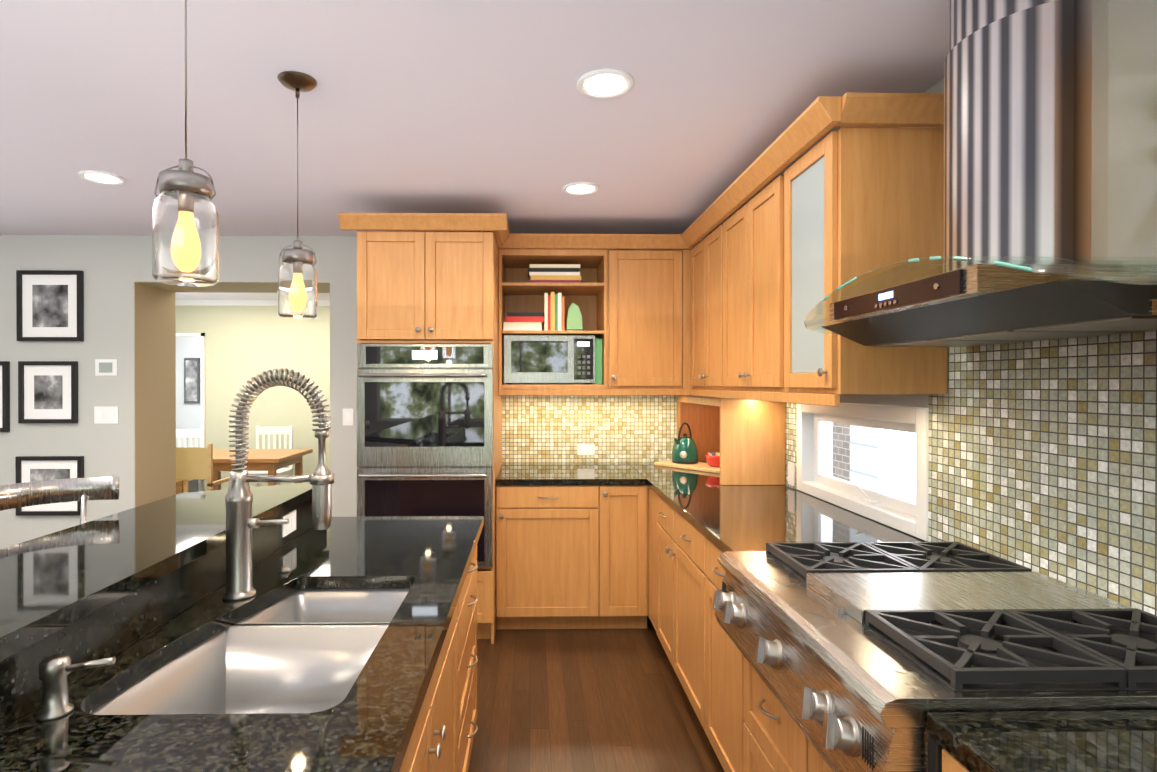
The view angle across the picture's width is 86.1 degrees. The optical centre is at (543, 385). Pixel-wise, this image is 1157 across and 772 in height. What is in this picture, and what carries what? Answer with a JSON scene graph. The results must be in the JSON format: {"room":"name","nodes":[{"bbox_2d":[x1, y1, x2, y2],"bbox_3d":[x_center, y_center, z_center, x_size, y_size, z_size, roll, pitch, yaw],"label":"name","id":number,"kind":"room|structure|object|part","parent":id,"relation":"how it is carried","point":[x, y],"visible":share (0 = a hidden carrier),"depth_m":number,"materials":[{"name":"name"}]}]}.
{"room":"kitchen","nodes":[
{"label":"kitchen","id":0,"kind":"room"},
{"bbox_2d":[175,300,329,491],"bbox_3d":[-2.867,0.185,7.741,4.800,2.500,0.170,0,0,-1],"label":"wall","id":1,"kind":"structure","parent":0,"point":[234,346],"depth_m":7.62,"materials":[{"name":"beige paint"}]},
{"bbox_2d":[184,358,199,402],"bbox_3d":[-4.335,-0.065,7.630,0.180,0.560,0.026,0,0,-1],"label":"picture","id":2,"kind":"object","parent":1,"relation":"attached to","point":[191,380],"visible":0.96,"depth_m":7.62,"materials":[{"name":"black"}]},
{"bbox_2d":[0,235,704,548],"bbox_3d":[-1.876,0.198,4.595,6.670,2.500,0.504,0,0,-1],"label":"wall","id":3,"kind":"structure","parent":0,"point":[129,315],"depth_m":4.33,"materials":[{"name":"grey paint"}]},
{"bbox_2d":[0,361,9,431],"bbox_3d":[-4.021,0.074,4.289,0.610,0.490,0.030,0,0,-1],"label":"picture","id":4,"kind":"object","parent":3,"relation":"attached to","point":[4,396],"visible":1,"depth_m":4.28,"materials":[{"name":"black"}]},
{"bbox_2d":[18,361,77,422],"bbox_3d":[-3.441,0.044,4.299,0.390,0.430,0.030,0,0,-1],"label":"picture","id":5,"kind":"object","parent":3,"relation":"attached to","point":[47,391],"visible":1,"depth_m":4.30,"materials":[{"name":"black"}]},
{"bbox_2d":[15,456,83,515],"bbox_3d":[-3.431,0.694,4.302,0.450,0.410,0.030,0,0,-1],"label":"picture","id":6,"kind":"object","parent":3,"relation":"attached to","point":[33,468],"visible":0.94,"depth_m":4.30,"materials":[{"name":"black"}]},
{"bbox_2d":[16,270,83,340],"bbox_3d":[-3.426,-0.556,4.297,0.440,0.490,0.030,0,0,-1],"label":"picture","id":7,"kind":"object","parent":3,"relation":"attached to","point":[49,305],"visible":1,"depth_m":4.29,"materials":[{"name":"black"}]},
{"bbox_2d":[95,359,116,375],"bbox_3d":[-3.051,-0.129,4.314,0.150,0.115,0.012,0,0,-1],"label":"thermostat","id":8,"kind":"object","parent":3,"relation":"attached to","point":[105,367],"visible":1,"depth_m":4.31,"materials":[{"name":"white plastic"}]},
{"bbox_2d":[94,407,118,423],"bbox_3d":[-3.051,0.204,4.317,0.165,0.120,0.009,0,0,-1],"label":"double light switch","id":9,"kind":"object","parent":3,"relation":"attached to","point":[105,415],"visible":1,"depth_m":4.32,"materials":[{"name":"white plastic"}]},
{"bbox_2d":[343,409,353,425],"bbox_3d":[-1.371,0.219,4.347,0.075,0.120,0.009,0,0,-1],"label":"light switch","id":10,"kind":"object","parent":3,"relation":"attached to","point":[348,417],"visible":1,"depth_m":4.34,"materials":[{"name":"white plastic"}]},
{"bbox_2d":[502,395,675,461],"bbox_3d":[0.328,0.278,4.379,1.236,0.530,0.006,0,0,-1],"label":"wall tile","id":11,"kind":"structure","parent":3,"relation":"attached to","point":[610,428],"depth_m":4.38,"materials":[{"name":"tile"}]},
{"bbox_2d":[578,444,593,454],"bbox_3d":[0.303,0.449,4.372,0.120,0.075,0.008,0,0,-1],"label":"outlet","id":12,"kind":"object","parent":11,"relation":"attached to","point":[585,449],"visible":1,"depth_m":4.37,"materials":[{"name":"white plastic"}]},
{"bbox_2d":[498,233,693,395],"bbox_3d":[0.331,-0.443,4.103,1.231,1.005,0.537,0,0,-1],"label":"upper cabinet","id":13,"kind":"object","parent":3,"relation":"attached to","point":[634,306],"visible":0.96,"depth_m":3.92,"materials":[{"name":"brown wood"}]},
{"bbox_2d":[503,292,563,329],"bbox_3d":[-0.061,-0.478,4.073,0.390,0.250,0.241,0,0,-1],"label":"books","id":14,"kind":"object","parent":13,"relation":"in","point":[551,317],"visible":0.79,"depth_m":3.96,"materials":[{"name":"white paper"}]},
{"bbox_2d":[504,335,594,383],"bbox_3d":[0.038,-0.167,4.121,0.580,0.310,0.389,0,0,-1],"label":"microwave","id":15,"kind":"object","parent":13,"relation":"in","point":[549,358],"visible":1,"depth_m":3.93,"materials":[{"name":"silver metal"}]},
{"bbox_2d":[528,264,580,282],"bbox_3d":[0.072,-0.719,4.077,0.343,0.125,0.236,0,0,-1],"label":"books","id":16,"kind":"object","parent":13,"relation":"in","point":[555,273],"visible":0.79,"depth_m":3.96,"materials":[{"name":"white paper"}]},
{"bbox_2d":[566,303,583,329],"bbox_3d":[0.205,-0.444,3.997,0.110,0.182,0.040,0,0,-1],"label":"bookend","id":17,"kind":"object","parent":13,"relation":"in","point":[574,319],"visible":0.78,"depth_m":3.98,"materials":[{"name":"green ceramic"}]},
{"bbox_2d":[592,338,601,383],"bbox_3d":[0.354,-0.159,4.077,0.043,0.295,0.248,0,0,-1],"label":"books","id":18,"kind":"object","parent":13,"relation":"in","point":[598,360],"visible":0.82,"depth_m":3.95,"materials":[{"name":"green paper"}]},
{"bbox_2d":[0,0,948,299],"bbox_3d":[-1.908,-1.093,2.187,6.820,0.100,11.300,0,0,-1],"label":"ceiling","id":19,"kind":"structure","parent":0,"point":[444,106],"depth_m":2.27,"materials":[{"name":"white paint"}]},
{"bbox_2d":[78,170,125,184],"bbox_3d":[-2.204,-1.040,3.092,0.196,0.012,0.196,0,0,-1],"label":"recessed light","id":20,"kind":"object","parent":19,"relation":"in","point":[101,177],"visible":1,"depth_m":3.09,"materials":[{"name":"white paint"}]},
{"bbox_2d":[152,0,218,286],"bbox_3d":[-0.768,-0.630,1.329,0.131,0.816,0.126,0,0,-1],"label":"pendant light","id":21,"kind":"object","parent":19,"relation":"hanging from","point":[185,233],"visible":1,"depth_m":1.28,"materials":[{"name":"clear glass"}]},
{"bbox_2d":[277,71,316,319],"bbox_3d":[-0.837,-0.637,2.108,0.131,0.809,0.126,0,0,-1],"label":"pendant light","id":22,"kind":"object","parent":19,"relation":"hanging from","point":[297,285],"visible":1,"depth_m":2.06,"materials":[{"name":"clear glass"}]},
{"bbox_2d":[562,182,598,194],"bbox_3d":[0.198,-1.041,3.265,0.196,0.012,0.196,0,0,-1],"label":"recessed light","id":23,"kind":"object","parent":19,"relation":"in","point":[580,188],"visible":1,"depth_m":3.26,"materials":[{"name":"white paint"}]},
{"bbox_2d":[577,68,633,98],"bbox_3d":[0.213,-1.036,2.125,0.196,0.012,0.196,0,0,-1],"label":"recessed light","id":24,"kind":"object","parent":19,"relation":"in","point":[604,83],"visible":1,"depth_m":2.12,"materials":[{"name":"white paint"}]},
{"bbox_2d":[468,616,723,771],"bbox_3d":[-1.908,1.507,2.197,6.820,0.100,11.300,0,0,-1],"label":"floor","id":25,"kind":"structure","parent":0,"point":[582,700],"depth_m":2.80,"materials":[{"name":"brown wood"}]},
{"bbox_2d":[0,477,118,523],"bbox_3d":[-1.347,0.872,1.727,0.413,1.176,0.412,0,0,-1],"label":"bar stool","id":26,"kind":"object","parent":25,"relation":"on","point":[25,494],"visible":0.35,"depth_m":1.88,"materials":[{"name":"silver metal"}]},
{"bbox_2d":[176,428,205,490],"bbox_3d":[-3.937,0.954,6.620,0.420,0.970,0.420,0,0,-1],"label":"dining chair","id":27,"kind":"object","parent":25,"relation":"on","point":[191,434],"visible":0.15,"depth_m":6.80,"materials":[{"name":"white wood"}]},
{"bbox_2d":[188,480,197,491],"bbox_3d":[-4.402,1.126,7.468,0.320,0.620,0.330,0,0,-1],"label":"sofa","id":28,"kind":"object","parent":25,"relation":"on","point":[192,485],"depth_m":7.50,"materials":[{"name":"grey fabric"}]},
{"bbox_2d":[176,444,229,492],"bbox_3d":[-3.015,0.964,5.396,0.460,0.960,0.440,0,0,-1],"label":"chair","id":29,"kind":"object","parent":25,"relation":"on","point":[194,463],"visible":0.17,"depth_m":5.18,"materials":[{"name":"brown wood"}]},
{"bbox_2d":[0,482,483,771],"bbox_3d":[-0.743,0.927,0.796,1.070,1.072,3.560,0,0,-1],"label":"kitchen island","id":30,"kind":"object","parent":25,"relation":"on","point":[138,592],"depth_m":1.32,"materials":[{"name":"black stone"}]},
{"bbox_2d":[36,653,115,720],"bbox_3d":[-0.783,0.503,1.039,0.123,0.092,0.050,0,0,-1],"label":"soap dispenser","id":31,"kind":"object","parent":30,"relation":"on","point":[55,670],"visible":0.98,"depth_m":1.03,"materials":[{"name":"silver metal"}]},
{"bbox_2d":[91,589,409,714],"bbox_3d":[-0.581,0.696,1.406,0.491,0.218,0.760,0,0,-1],"label":"sink","id":32,"kind":"object","parent":30,"relation":"in","point":[306,651],"visible":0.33,"depth_m":1.50,"materials":[{"name":"silver metal"}]},
{"bbox_2d":[222,368,333,600],"bbox_3d":[-0.691,0.250,1.614,0.285,0.594,0.080,0,0,-1],"label":"faucet","id":33,"kind":"object","parent":30,"relation":"on","point":[241,522],"visible":1,"depth_m":1.60,"materials":[{"name":"silver metal"}]},
{"bbox_3d":[-0.762,0.539,1.819,0.032,0.014,0.032,0,0,-1],"label":"air switch button","id":34,"kind":"part","parent":30,"relation":"part of","materials":[{"name":"silver metal"}]},
{"bbox_2d":[176,449,312,493],"bbox_3d":[-3.046,1.063,6.276,1.090,0.755,0.900,0,0,-1],"label":"dining table","id":35,"kind":"object","parent":25,"relation":"on","point":[271,461],"visible":0.33,"depth_m":6.02,"materials":[{"name":"brown wood"}]},
{"bbox_2d":[248,426,292,486],"bbox_3d":[-3.134,0.953,7.034,0.420,0.970,0.420,0,0,-1],"label":"dining chair","id":36,"kind":"object","parent":25,"relation":"on","point":[273,431],"visible":0.38,"depth_m":7.21,"materials":[{"name":"white wood"}]},
{"bbox_2d":[338,213,509,643],"bbox_3d":[-0.665,0.253,3.866,0.915,2.395,0.992,0,0,-1],"label":"tall cabinet","id":37,"kind":"object","parent":25,"relation":"on","point":[427,287],"visible":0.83,"depth_m":3.45,"materials":[{"name":"brown wood"}]},
{"bbox_2d":[357,344,492,566],"bbox_3d":[-0.663,0.386,3.716,0.753,1.240,0.698,0,0,-1],"label":"wall oven","id":38,"kind":"object","parent":37,"relation":"in","point":[424,429],"visible":0.9,"depth_m":3.43,"materials":[{"name":"silver metal"}]},
{"bbox_2d":[496,485,648,629],"bbox_3d":[0.167,1.014,3.971,0.900,0.873,0.818,0,0,-1],"label":"base cabinet","id":39,"kind":"object","parent":25,"relation":"on","point":[572,556],"visible":0.96,"depth_m":3.60,"materials":[{"name":"brown wood"}]},
{"bbox_2d":[496,462,643,485],"bbox_3d":[0.154,0.557,3.967,0.870,0.037,0.812,0,0,-1],"label":"countertop","id":40,"kind":"structure","parent":39,"relation":"on","point":[510,473],"depth_m":3.76,"materials":[{"name":"stone"}]},
{"bbox_2d":[649,488,653,623],"bbox_3d":[0.969,1.016,3.450,0.717,0.872,0.315,0,0,-1],"label":"base cabinet","id":41,"kind":"object","parent":25,"relation":"on","point":[651,491],"depth_m":3.52,"materials":[{"name":"brown wood"}]},
{"bbox_2d":[628,462,925,552],"bbox_3d":[0.966,0.560,3.183,0.721,0.037,2.408,0,0,-1],"label":"countertop","id":42,"kind":"structure","parent":41,"relation":"on","point":[722,518],"depth_m":2.63,"materials":[{"name":"stone"}]},
{"bbox_2d":[654,460,719,473],"bbox_3d":[1.010,0.527,4.067,0.240,0.020,0.520,0,0,-40],"label":"cutting board","id":43,"kind":"object","parent":42,"relation":"on","point":[701,466],"visible":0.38,"depth_m":4.02,"materials":[{"name":"brown wood"}]},
{"bbox_2d":[672,422,697,463],"bbox_3d":[0.955,0.380,4.161,0.176,0.272,0.182,0,0,-1],"label":"kettle","id":44,"kind":"object","parent":43,"relation":"on","point":[684,450],"visible":1,"depth_m":4.10,"materials":[{"name":"green metal"}]},
{"bbox_2d":[705,452,719,466],"bbox_3d":[1.107,0.471,3.965,0.132,0.090,0.132,0,0,-1],"label":"bowl","id":45,"kind":"object","parent":43,"relation":"on","point":[713,459],"visible":0.75,"depth_m":3.92,"materials":[{"name":"red ceramic"}]},
{"bbox_2d":[677,395,785,484],"bbox_3d":[1.135,0.299,3.877,0.356,0.476,1.021,0,0,-1],"label":"appliance garage","id":46,"kind":"object","parent":42,"relation":"on","point":[746,439],"visible":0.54,"depth_m":3.37,"materials":[{"name":"brown wood"}]},
{"bbox_2d":[653,492,668,650],"bbox_3d":[0.975,1.017,3.116,0.717,0.872,0.467,0,0,-1],"label":"base cabinet","id":47,"kind":"object","parent":25,"relation":"on","point":[660,507],"depth_m":3.27,"materials":[{"name":"brown wood"}]},
{"bbox_2d":[665,505,696,714],"bbox_3d":[0.982,1.019,2.676,0.717,0.872,0.649,0,0,-1],"label":"base cabinet","id":48,"kind":"object","parent":25,"relation":"on","point":[681,586],"depth_m":2.78,"materials":[{"name":"brown wood"}]},
{"bbox_2d":[697,530,740,771],"bbox_3d":[0.990,1.021,2.225,0.717,0.872,0.491,0,0,-1],"label":"base cabinet","id":49,"kind":"object","parent":25,"relation":"on","point":[718,658],"depth_m":2.28,"materials":[{"name":"brown wood"}]},
{"bbox_2d":[741,653,796,771],"bbox_3d":[0.998,1.111,1.780,0.717,0.694,0.526,0,0,-1],"label":"base cabinet","id":50,"kind":"object","parent":25,"relation":"on","point":[747,722],"depth_m":1.80,"materials":[{"name":"brown wood"}]},
{"bbox_2d":[797,725,833,771],"bbox_3d":[1.007,1.113,1.286,0.717,0.694,0.461,0,0,-1],"label":"base cabinet","id":51,"kind":"object","parent":25,"relation":"on","point":[809,759],"depth_m":1.52,"materials":[{"name":"brown wood"}]},
{"bbox_2d":[927,735,969,771],"bbox_3d":[1.014,1.027,0.769,0.721,0.872,0.573,0,0,-1],"label":"base cabinet","id":52,"kind":"object","parent":25,"relation":"on","point":[938,759],"depth_m":1.02,"materials":[{"name":"brown wood"}]},
{"bbox_2d":[712,542,1156,771],"bbox_3d":[0.933,0.627,1.514,0.839,0.266,0.920,0,0,-1],"label":"range","id":53,"kind":"object","parent":52,"relation":"in","point":[863,656],"visible":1,"depth_m":1.30,"materials":[{"name":"silver metal"}]},
{"bbox_2d":[926,710,1156,771],"bbox_3d":[1.021,0.572,0.198,0.718,0.037,1.706,0,0,-1],"label":"countertop","id":54,"kind":"structure","parent":52,"relation":"on","point":[1101,740],"depth_m":0.96,"materials":[{"name":"stone"}]},
{"bbox_2d":[729,78,943,541],"bbox_3d":[1.451,0.213,0.827,0.150,2.500,8.150,0,0,-1],"label":"wall","id":55,"kind":"structure","parent":0,"point":[914,400],"depth_m":2.36,"materials":[{"name":"grey paint"}]},
{"bbox_2d":[689,228,712,391],"bbox_3d":[1.129,-0.420,3.551,0.382,0.885,0.715,0,0,-1],"label":"upper cabinet","id":56,"kind":"object","parent":55,"relation":"attached to","point":[702,253],"depth_m":3.63,"materials":[{"name":"brown wood"}]},
{"bbox_2d":[713,172,776,395],"bbox_3d":[1.141,-0.418,2.907,0.382,0.885,0.843,0,0,-1],"label":"upper cabinet","id":57,"kind":"object","parent":55,"relation":"attached to","point":[776,261],"depth_m":2.88,"materials":[{"name":"brown wood"}]},
{"bbox_2d":[777,120,947,399],"bbox_3d":[1.152,-0.415,2.269,0.382,0.885,0.435,0,0,-1],"label":"upper cabinet","id":58,"kind":"object","parent":55,"relation":"attached to","point":[859,201],"depth_m":2.05,"materials":[{"name":"brown wood"}]},
{"bbox_2d":[797,403,928,540],"bbox_3d":[1.411,0.308,2.692,0.164,0.465,1.060,0,0,-1],"label":"window","id":59,"kind":"structure","parent":55,"relation":"in","point":[870,461],"depth_m":2.62,"materials":[{"name":"white paint"}]},
{"bbox_2d":[785,331,1156,615],"bbox_3d":[1.362,-0.242,1.463,0.006,1.594,3.830,0,0,-1],"label":"wall tile","id":60,"kind":"structure","parent":55,"relation":"attached to","point":[1042,458],"depth_m":1.64,"materials":[{"name":"tile"}]},
{"bbox_2d":[788,462,794,485],"bbox_3d":[1.322,0.468,3.296,0.008,0.120,0.075,0,0,-1],"label":"outlet","id":61,"kind":"object","parent":60,"relation":"attached to","point":[791,473],"visible":1,"depth_m":3.28,"materials":[{"name":"white plastic"}]},
{"bbox_2d":[804,0,1156,346],"bbox_3d":[1.088,-0.580,1.512,0.528,0.917,1.040,0,0,-1],"label":"range hood","id":62,"kind":"object","parent":55,"relation":"attached to","point":[1050,170],"visible":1,"depth_m":1.35,"materials":[{"name":"metal"}]}
]}

